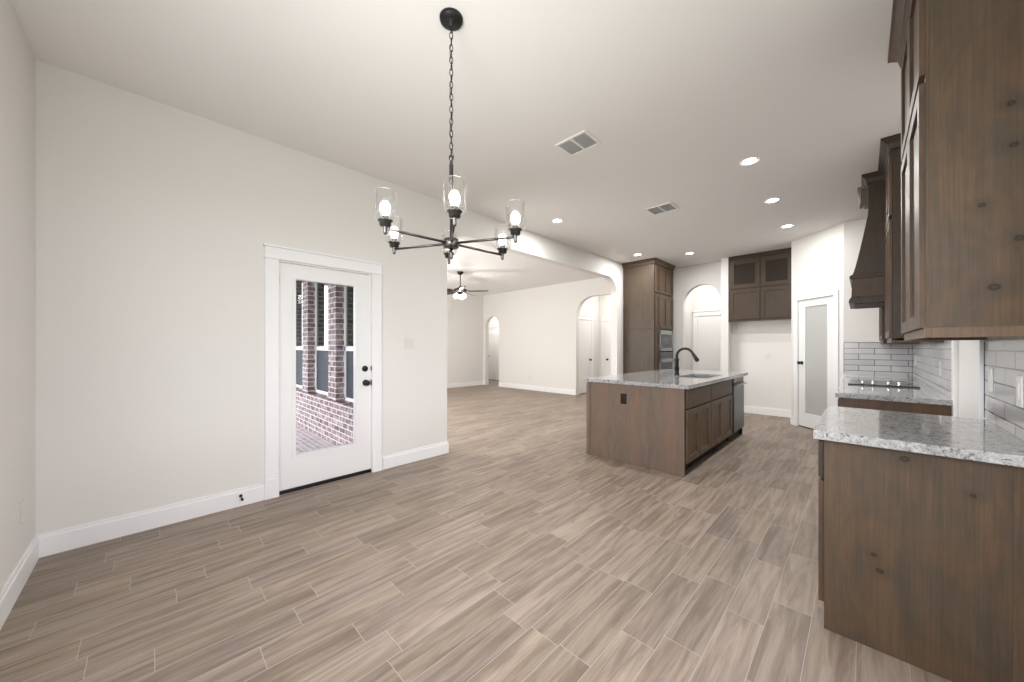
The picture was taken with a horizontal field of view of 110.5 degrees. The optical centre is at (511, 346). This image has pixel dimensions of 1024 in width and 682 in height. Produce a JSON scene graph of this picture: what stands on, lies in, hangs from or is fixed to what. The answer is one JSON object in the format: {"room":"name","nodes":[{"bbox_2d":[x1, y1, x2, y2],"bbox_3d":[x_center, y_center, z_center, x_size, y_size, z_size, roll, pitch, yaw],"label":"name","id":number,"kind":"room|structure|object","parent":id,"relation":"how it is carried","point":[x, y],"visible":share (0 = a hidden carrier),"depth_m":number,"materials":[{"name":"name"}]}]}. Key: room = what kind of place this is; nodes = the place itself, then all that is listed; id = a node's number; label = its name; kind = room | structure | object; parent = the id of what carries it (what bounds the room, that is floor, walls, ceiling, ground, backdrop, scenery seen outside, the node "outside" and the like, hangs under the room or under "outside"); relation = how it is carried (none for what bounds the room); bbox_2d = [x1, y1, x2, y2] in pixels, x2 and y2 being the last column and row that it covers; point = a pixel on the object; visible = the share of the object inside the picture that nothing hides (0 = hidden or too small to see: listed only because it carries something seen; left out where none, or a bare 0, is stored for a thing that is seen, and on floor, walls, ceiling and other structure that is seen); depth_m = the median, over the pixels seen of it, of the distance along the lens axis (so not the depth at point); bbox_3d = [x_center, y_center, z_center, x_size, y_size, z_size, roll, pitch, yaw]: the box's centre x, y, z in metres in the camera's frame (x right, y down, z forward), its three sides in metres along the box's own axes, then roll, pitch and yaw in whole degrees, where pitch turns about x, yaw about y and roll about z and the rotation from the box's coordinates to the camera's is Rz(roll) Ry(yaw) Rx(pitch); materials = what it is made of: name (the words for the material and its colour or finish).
{"room":"dining area and kitchen","nodes":[
{"label":"dining area and kitchen","id":0,"kind":"room"},
{"bbox_2d":[0,0,34,590],"bbox_3d":[-1.511,-0.235,0.689,4.360,3.050,0.140,0,0,45],"label":"wall","id":1,"kind":"structure","parent":0,"point":[17,59],"depth_m":1.85,"materials":[{"name":"white paint"}]},
{"bbox_2d":[0,535,38,629],"bbox_3d":[-1.460,1.219,0.748,4.070,0.142,0.016,0,0,45],"label":"baseboard","id":2,"kind":"structure","parent":1,"relation":"attached to","point":[14,585],"depth_m":1.83,"materials":[{"name":"white wood"}]},
{"bbox_2d":[21,499,25,523],"bbox_3d":[-2.691,0.905,1.957,0.072,0.116,0.008,0,0,45],"label":"wall outlet","id":3,"kind":"object","parent":1,"relation":"attached to","point":[23,503],"visible":1,"depth_m":1.95,"materials":[{"name":"plastic"}]},
{"bbox_2d":[296,281,352,445],"bbox_3d":[-3.330,-0.255,5.973,5.650,3.210,0.330,0,0,45],"label":"brick wall","id":4,"kind":"structure","parent":0,"point":[329,417],"depth_m":5.08,"materials":[{"name":"brick"}]},
{"bbox_2d":[296,280,301,387],"bbox_3d":[-3.644,-0.300,6.381,0.950,2.060,0.260,0,0,45],"label":"window","id":5,"kind":"structure","parent":4,"relation":"in","point":[298,283],"depth_m":6.42,"materials":[{"name":"white glass"}]},
{"bbox_2d":[315,283,327,394],"bbox_3d":[-2.767,-0.300,5.515,0.935,2.060,0.260,0,0,45],"label":"window","id":6,"kind":"structure","parent":4,"relation":"in","point":[321,290],"depth_m":5.57,"materials":[{"name":"white glass"}]},
{"bbox_2d":[344,286,352,401],"bbox_3d":[-1.800,-0.300,4.562,1.170,2.060,0.260,0,0,45],"label":"window","id":7,"kind":"structure","parent":4,"relation":"in","point":[348,291],"depth_m":4.81,"materials":[{"name":"white glass"}]},
{"bbox_2d":[35,59,622,534],"bbox_3d":[0.090,-0.235,5.318,0.140,3.050,8.700,0,0,45],"label":"wall","id":8,"kind":"structure","parent":0,"point":[154,219],"depth_m":2.63,"materials":[{"name":"white paint"}]},
{"bbox_2d":[37,483,263,557],"bbox_3d":[-2.500,1.219,2.581,0.016,0.142,1.165,0,0,45],"label":"baseboard","id":9,"kind":"structure","parent":8,"relation":"attached to","point":[65,539],"depth_m":2.48,"materials":[{"name":"white wood"}]},
{"bbox_2d":[263,243,382,499],"bbox_3d":[-1.768,0.209,3.400,0.188,2.161,1.044,0,0,45],"label":"door","id":10,"kind":"structure","parent":8,"relation":"in","point":[286,470],"depth_m":3.28,"materials":[{"name":"white wood"}]},
{"bbox_2d":[405,338,414,348],"bbox_3d":[-1.140,-0.040,3.964,0.009,0.116,0.118,0,0,45],"label":"light switch","id":11,"kind":"object","parent":8,"relation":"attached to","point":[409,342],"visible":1,"depth_m":3.96,"materials":[{"name":"plastic"}]},
{"bbox_2d":[383,441,448,469],"bbox_3d":[-1.069,1.219,4.032,0.016,0.142,0.832,0,0,45],"label":"baseboard","id":12,"kind":"structure","parent":8,"relation":"attached to","point":[408,456],"depth_m":3.99,"materials":[{"name":"white wood"}]},
{"bbox_2d":[12,0,900,295],"bbox_3d":[-0.028,-1.820,7.435,11.720,0.120,11.850,0,0,45],"label":"ceiling","id":13,"kind":"structure","parent":0,"point":[675,95],"depth_m":2.52,"materials":[{"name":"white paint"}]},
{"bbox_2d":[377,7,521,263],"bbox_3d":[-0.325,-1.116,1.900,0.745,1.286,0.820,0,0,45],"label":"chandelier","id":14,"kind":"object","parent":13,"relation":"hanging from","point":[451,19],"visible":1,"depth_m":1.87,"materials":[{"name":"black metal"}]},
{"bbox_2d":[377,215,392,227],"bbox_3d":[-0.593,-0.588,1.659,0.068,0.052,0.068,0,0,45],"label":"socket","id":15,"kind":"object","parent":14,"relation":"attached to","point":[384,222],"depth_m":1.64,"materials":[{"name":"black metal"}]},
{"bbox_2d":[388,238,399,247],"bbox_3d":[-0.667,-0.588,2.011,0.068,0.052,0.068,0,0,45],"label":"socket","id":16,"kind":"object","parent":14,"relation":"attached to","point":[394,243],"depth_m":1.99,"materials":[{"name":"black metal"}]},
{"bbox_2d":[447,205,461,218],"bbox_3d":[-0.250,-0.588,1.548,0.068,0.052,0.068,0,0,45],"label":"socket","id":17,"kind":"object","parent":14,"relation":"attached to","point":[454,213],"depth_m":1.53,"materials":[{"name":"black metal"}]},
{"bbox_2d":[497,245,507,253],"bbox_3d":[-0.058,-0.588,2.141,0.068,0.052,0.068,0,0,45],"label":"socket","id":18,"kind":"object","parent":14,"relation":"attached to","point":[501,250],"depth_m":2.12,"materials":[{"name":"black metal"}]},
{"bbox_2d":[509,224,521,235],"bbox_3d":[0.017,-0.588,1.789,0.068,0.052,0.068,0,0,45],"label":"socket","id":19,"kind":"object","parent":14,"relation":"attached to","point":[515,230],"depth_m":1.77,"materials":[{"name":"black metal"}]},
{"bbox_2d":[447,271,487,298],"bbox_3d":[-1.251,-1.444,8.333,1.248,0.629,1.279,0,0,45],"label":"ceiling fan","id":20,"kind":"object","parent":13,"relation":"hanging from","point":[461,291],"visible":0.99,"depth_m":8.24,"materials":[{"name":"brown metal"}]},
{"bbox_2d":[552,219,562,222],"bbox_3d":[0.631,-1.757,4.942,0.160,0.006,0.160,0,0,45],"label":"recessed light","id":21,"kind":"object","parent":13,"relation":"in","point":[553,220],"visible":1,"depth_m":4.94,"materials":[{"name":"white plastic"}]},
{"bbox_2d":[555,130,600,156],"bbox_3d":[0.570,-1.754,3.071,0.310,0.012,0.255,0,0,45],"label":"ceiling vent","id":22,"kind":"object","parent":13,"relation":"in","point":[582,141],"visible":1,"depth_m":3.06,"materials":[{"name":"white metal"}]},
{"bbox_2d":[645,202,678,215],"bbox_3d":[1.909,-1.754,4.514,0.320,0.012,0.290,0,0,45],"label":"ceiling vent","id":23,"kind":"object","parent":13,"relation":"in","point":[666,207],"visible":1,"depth_m":4.50,"materials":[{"name":"white metal"}]},
{"bbox_2d":[740,156,759,165],"bbox_3d":[2.248,-1.757,3.358,0.160,0.006,0.160,0,0,45],"label":"recessed light","id":24,"kind":"object","parent":13,"relation":"in","point":[751,160],"visible":1,"depth_m":3.36,"materials":[{"name":"white plastic"}]},
{"bbox_2d":[764,197,780,202],"bbox_3d":[3.124,-1.757,4.258,0.160,0.006,0.160,0,0,45],"label":"recessed light","id":25,"kind":"object","parent":13,"relation":"in","point":[772,200],"visible":1,"depth_m":4.25,"materials":[{"name":"white plastic"}]},
{"bbox_2d":[780,224,793,227],"bbox_3d":[4.003,-1.757,5.163,0.160,0.006,0.160,0,0,45],"label":"recessed light","id":26,"kind":"object","parent":13,"relation":"in","point":[787,225],"visible":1,"depth_m":5.17,"materials":[{"name":"white plastic"}]},
{"bbox_2d":[447,292,482,383],"bbox_3d":[-3.140,-0.235,10.082,0.150,3.050,6.270,0,0,45],"label":"wall","id":27,"kind":"structure","parent":0,"point":[465,315],"depth_m":11.62,"materials":[{"name":"white paint"}]},
{"bbox_2d":[447,381,482,387],"bbox_3d":[-3.032,1.219,10.074,0.016,0.142,5.850,0,0,45],"label":"baseboard","id":28,"kind":"structure","parent":27,"relation":"attached to","point":[473,383],"depth_m":11.57,"materials":[{"name":"white wood"}]},
{"bbox_2d":[0,380,951,681],"bbox_3d":[-0.028,1.350,7.435,11.720,0.120,11.850,0,0,45],"label":"floor","id":29,"kind":"structure","parent":0,"point":[516,552],"depth_m":1.94,"materials":[{"name":"brown wood"}]},
{"bbox_2d":[622,258,674,373],"bbox_3d":[2.933,-0.234,7.592,0.713,3.047,1.040,0,0,45],"label":"tall cabinet","id":30,"kind":"object","parent":29,"relation":"on","point":[647,283],"visible":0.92,"depth_m":7.27,"materials":[{"name":"brown wood"}]},
{"bbox_2d":[660,330,672,350],"bbox_3d":[3.095,-0.131,7.614,0.438,0.431,0.700,0,0,45],"label":"microwave","id":31,"kind":"object","parent":30,"relation":"in","point":[666,337],"visible":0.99,"depth_m":7.45,"materials":[{"name":"silver metal"}]},
{"bbox_2d":[660,352,674,369],"bbox_3d":[3.116,0.475,7.593,0.496,0.740,0.700,0,0,45],"label":"wall oven","id":32,"kind":"object","parent":30,"relation":"in","point":[666,358],"visible":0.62,"depth_m":7.45,"materials":[{"name":"silver glass"}]},
{"bbox_2d":[586,379,741,476],"bbox_3d":[2.164,0.853,4.770,1.134,0.874,2.448,0,0,45],"label":"base cabinet","id":33,"kind":"object","parent":29,"relation":"on","point":[667,430],"visible":0.98,"depth_m":3.88,"materials":[{"name":"brown wood"}]},
{"bbox_2d":[621,393,626,403],"bbox_3d":[1.245,0.578,3.962,0.072,0.116,0.008,0,0,45],"label":"wall outlet","id":34,"kind":"object","parent":33,"relation":"attached to","point":[623,396],"visible":1,"depth_m":3.96,"materials":[{"name":"black plastic"}]},
{"bbox_2d":[585,369,747,389],"bbox_3d":[2.184,0.395,4.768,1.185,0.040,2.513,0,0,45],"label":"countertop","id":35,"kind":"structure","parent":33,"relation":"on","point":[664,378],"depth_m":4.23,"materials":[{"name":"stone"}]},
{"bbox_2d":[674,347,698,374],"bbox_3d":[2.280,0.190,4.652,0.314,0.369,0.102,0,0,45],"label":"faucet","id":36,"kind":"object","parent":35,"relation":"on","point":[676,368],"visible":0.99,"depth_m":4.72,"materials":[{"name":"black metal"}]},
{"bbox_2d":[727,376,746,440],"bbox_3d":[3.005,0.855,5.201,0.642,0.869,0.603,0,0,45],"label":"dishwasher","id":37,"kind":"object","parent":33,"relation":"in","point":[737,393],"visible":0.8,"depth_m":4.94,"materials":[{"name":"silver metal"}]},
{"bbox_2d":[838,397,951,415],"bbox_3d":[3.925,0.852,3.752,0.613,0.872,2.855,0,0,45],"label":"base cabinet","id":38,"kind":"object","parent":29,"relation":"on","point":[944,410],"visible":0.17,"depth_m":2.71,"materials":[{"name":"brown wood"}]},
{"bbox_2d":[835,374,952,405],"bbox_3d":[3.906,0.395,3.741,0.627,0.040,2.903,0,0,45],"label":"countertop","id":39,"kind":"structure","parent":38,"relation":"on","point":[925,394],"depth_m":2.93,"materials":[{"name":"stone"}]},
{"bbox_2d":[848,379,919,387],"bbox_3d":[3.795,0.352,3.653,0.475,0.045,0.788,0,0,45],"label":"cooktop","id":40,"kind":"object","parent":39,"relation":"in","point":[867,382],"visible":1,"depth_m":3.51,"materials":[{"name":"black glass"}]},
{"bbox_2d":[818,439,1023,681],"bbox_3d":[1.934,0.852,1.731,0.614,0.872,0.860,0,0,45],"label":"base cabinet","id":41,"kind":"object","parent":29,"relation":"on","point":[921,556],"visible":0.93,"depth_m":1.41,"materials":[{"name":"brown wood"}]},
{"bbox_2d":[813,406,1023,466],"bbox_3d":[1.916,0.395,1.722,0.627,0.040,0.942,0,0,45],"label":"countertop","id":42,"kind":"structure","parent":41,"relation":"on","point":[982,440],"depth_m":1.55,"materials":[{"name":"stone"}]},
{"bbox_2d":[483,277,610,394],"bbox_3d":[0.838,-0.235,11.419,7.360,3.050,1.500,0,0,45],"label":"wall","id":43,"kind":"structure","parent":0,"point":[539,326],"depth_m":10.40,"materials":[{"name":"white paint"}]},
{"bbox_2d":[489,324,498,380],"bbox_3d":[-0.732,0.209,13.800,0.904,2.161,0.074,0,0,45],"label":"door","id":44,"kind":"structure","parent":43,"relation":"in","point":[493,331],"depth_m":13.78,"materials":[{"name":"white wood"}]},
{"bbox_2d":[499,382,575,394],"bbox_3d":[0.639,1.219,10.551,3.006,0.142,0.016,0,0,45],"label":"baseboard","id":45,"kind":"structure","parent":43,"relation":"attached to","point":[501,384],"depth_m":10.38,"materials":[{"name":"white wood"}]},
{"bbox_2d":[579,295,610,376],"bbox_3d":[3.024,-0.235,9.278,2.520,3.050,1.240,0,0,45],"label":"wall","id":46,"kind":"structure","parent":0,"point":[598,307],"depth_m":10.29,"materials":[{"name":"white paint"}]},
{"bbox_2d":[579,315,593,393],"bbox_3d":[2.074,0.209,9.885,0.074,2.161,0.814,0,0,45],"label":"door","id":47,"kind":"structure","parent":46,"relation":"in","point":[586,327],"depth_m":9.89,"materials":[{"name":"white wood"}]},
{"bbox_2d":[601,317,610,375],"bbox_3d":[2.929,0.209,10.022,0.964,2.161,0.074,0,0,45],"label":"door","id":48,"kind":"structure","parent":46,"relation":"in","point":[605,321],"depth_m":10.27,"materials":[{"name":"white wood"}]},
{"bbox_2d":[685,285,720,369],"bbox_3d":[5.025,-0.235,7.853,2.330,3.050,1.560,0,0,45],"label":"wall","id":49,"kind":"structure","parent":0,"point":[704,297],"depth_m":8.56,"materials":[{"name":"white paint"}]},
{"bbox_2d":[693,310,720,370],"bbox_3d":[4.772,0.209,8.373,0.964,2.161,0.074,0,0,45],"label":"door","id":50,"kind":"structure","parent":49,"relation":"in","point":[706,329],"depth_m":8.50,"materials":[{"name":"white wood"}]},
{"bbox_2d":[721,257,731,371],"bbox_3d":[4.288,-0.235,7.098,0.130,3.050,0.270,0,0,45],"label":"wall","id":51,"kind":"structure","parent":0,"point":[726,327],"depth_m":7.00,"materials":[{"name":"white paint"}]},
{"bbox_2d":[673,261,790,409],"bbox_3d":[4.250,-0.235,7.423,2.830,3.050,0.140,0,0,45],"label":"wall","id":52,"kind":"structure","parent":0,"point":[768,380],"depth_m":6.92,"materials":[{"name":"white paint"}]},
{"bbox_2d":[728,248,790,321],"bbox_3d":[4.695,-1.127,6.689,1.019,1.263,0.277,0,0,45],"label":"upper cabinet","id":53,"kind":"object","parent":52,"relation":"attached to","point":[759,283],"visible":0.9,"depth_m":6.60,"materials":[{"name":"brown wood"}]},
{"bbox_2d":[744,405,790,417],"bbox_3d":[4.788,1.219,6.783,1.025,0.142,0.016,0,0,45],"label":"baseboard","id":54,"kind":"structure","parent":52,"relation":"attached to","point":[747,409],"depth_m":6.72,"materials":[{"name":"white wood"}]},
{"bbox_2d":[791,222,843,425],"bbox_3d":[4.737,-0.235,5.475,0.120,3.050,0.918,0,0,-1],"label":"wall","id":55,"kind":"structure","parent":0,"point":[817,259],"depth_m":5.40,"materials":[{"name":"white paint"}]},
{"bbox_2d":[793,289,838,429],"bbox_3d":[4.678,0.232,5.473,0.119,2.117,0.796,0,0,-1],"label":"door","id":56,"kind":"structure","parent":55,"relation":"in","point":[818,362],"depth_m":5.49,"materials":[{"name":"white wood"}]},
{"bbox_2d":[844,218,895,376],"bbox_3d":[5.020,-0.235,4.782,0.805,3.050,0.140,0,0,45],"label":"wall","id":57,"kind":"structure","parent":0,"point":[860,325],"depth_m":4.94,"materials":[{"name":"white paint"}]},
{"bbox_2d":[957,337,1023,416],"bbox_3d":[2.621,-0.235,1.882,0.150,3.050,7.360,0,0,45],"label":"wall","id":58,"kind":"structure","parent":0,"point":[988,338],"depth_m":2.46,"materials":[{"name":"white paint"}]},
{"bbox_2d":[849,171,885,308],"bbox_3d":[4.006,-1.105,3.801,0.568,1.306,0.869,0,0,45],"label":"range hood","id":59,"kind":"object","parent":58,"relation":"attached to","point":[867,281],"visible":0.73,"depth_m":3.61,"materials":[{"name":"brown wood"}]},
{"bbox_2d":[854,302,884,308],"bbox_3d":[4.012,-0.456,3.828,0.460,0.008,0.655,0,0,45],"label":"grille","id":60,"kind":"object","parent":59,"relation":"attached to","point":[869,304],"depth_m":3.87,"materials":[{"name":"grey metal"}]},
{"bbox_2d":[844,340,951,398],"bbox_3d":[3.921,0.155,3.775,0.654,0.438,2.835,0,0,45],"label":"tile backsplash","id":61,"kind":"structure","parent":58,"relation":"attached to","point":[871,358],"depth_m":4.60,"materials":[{"name":"tile"}]},
{"bbox_2d":[939,361,941,375],"bbox_3d":[3.506,0.175,2.905,0.008,0.116,0.072,0,0,45],"label":"wall outlet","id":62,"kind":"object","parent":61,"relation":"attached to","point":[940,362],"visible":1,"depth_m":2.89,"materials":[{"name":"white plastic"}]},
{"bbox_2d":[879,307,920,343],"bbox_3d":[4.703,-0.897,4.357,0.356,1.722,0.890,0,0,45],"label":"upper cabinet","id":63,"kind":"object","parent":58,"relation":"attached to","point":[882,339],"visible":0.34,"depth_m":4.13,"materials":[{"name":"brown wood"}]},
{"bbox_2d":[878,133,943,342],"bbox_3d":[3.521,-0.897,3.159,0.356,1.722,0.807,0,0,45],"label":"upper cabinet","id":64,"kind":"object","parent":58,"relation":"attached to","point":[889,165],"visible":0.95,"depth_m":2.99,"materials":[{"name":"brown wood"}]},
{"bbox_2d":[888,0,1023,340],"bbox_3d":[2.054,-0.897,1.670,0.356,1.722,1.081,0,0,45],"label":"upper cabinet","id":65,"kind":"object","parent":58,"relation":"attached to","point":[961,62],"visible":1,"depth_m":1.35,"materials":[{"name":"brown wood"}]},
{"bbox_2d":[952,340,986,418],"bbox_3d":[2.853,0.215,2.172,0.126,2.150,0.900,0,0,45],"label":"door","id":66,"kind":"structure","parent":58,"relation":"in","point":[971,352],"depth_m":2.23,"materials":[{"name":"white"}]},
{"bbox_2d":[984,339,1023,439],"bbox_3d":[2.124,0.171,1.494,0.010,0.406,1.070,0,0,45],"label":"tile backsplash","id":67,"kind":"structure","parent":58,"relation":"attached to","point":[1005,357],"depth_m":1.61,"materials":[{"name":"tile"}]},
{"bbox_2d":[988,368,992,391],"bbox_3d":[2.393,0.165,1.777,0.008,0.116,0.072,0,0,45],"label":"wall outlet","id":68,"kind":"object","parent":67,"relation":"attached to","point":[990,371],"visible":1,"depth_m":1.76,"materials":[{"name":"white plastic"}]},
{"bbox_2d":[1016,375,1022,406],"bbox_3d":[2.069,0.180,1.449,0.009,0.125,0.072,0,0,45],"label":"light switch","id":69,"kind":"object","parent":67,"relation":"attached to","point":[1019,379],"visible":1,"depth_m":1.44,"materials":[{"name":"white plastic"}]},
{"label":"outside","id":70,"kind":"structure","parent":0,"visible":0},
{"bbox_2d":[279,424,369,495],"bbox_3d":[-4.689,1.380,4.595,5.650,0.060,3.760,0,0,45],"label":"floor","id":71,"kind":"structure","parent":70,"point":[306,440],"depth_m":5.02,"materials":[{"name":"brick"}]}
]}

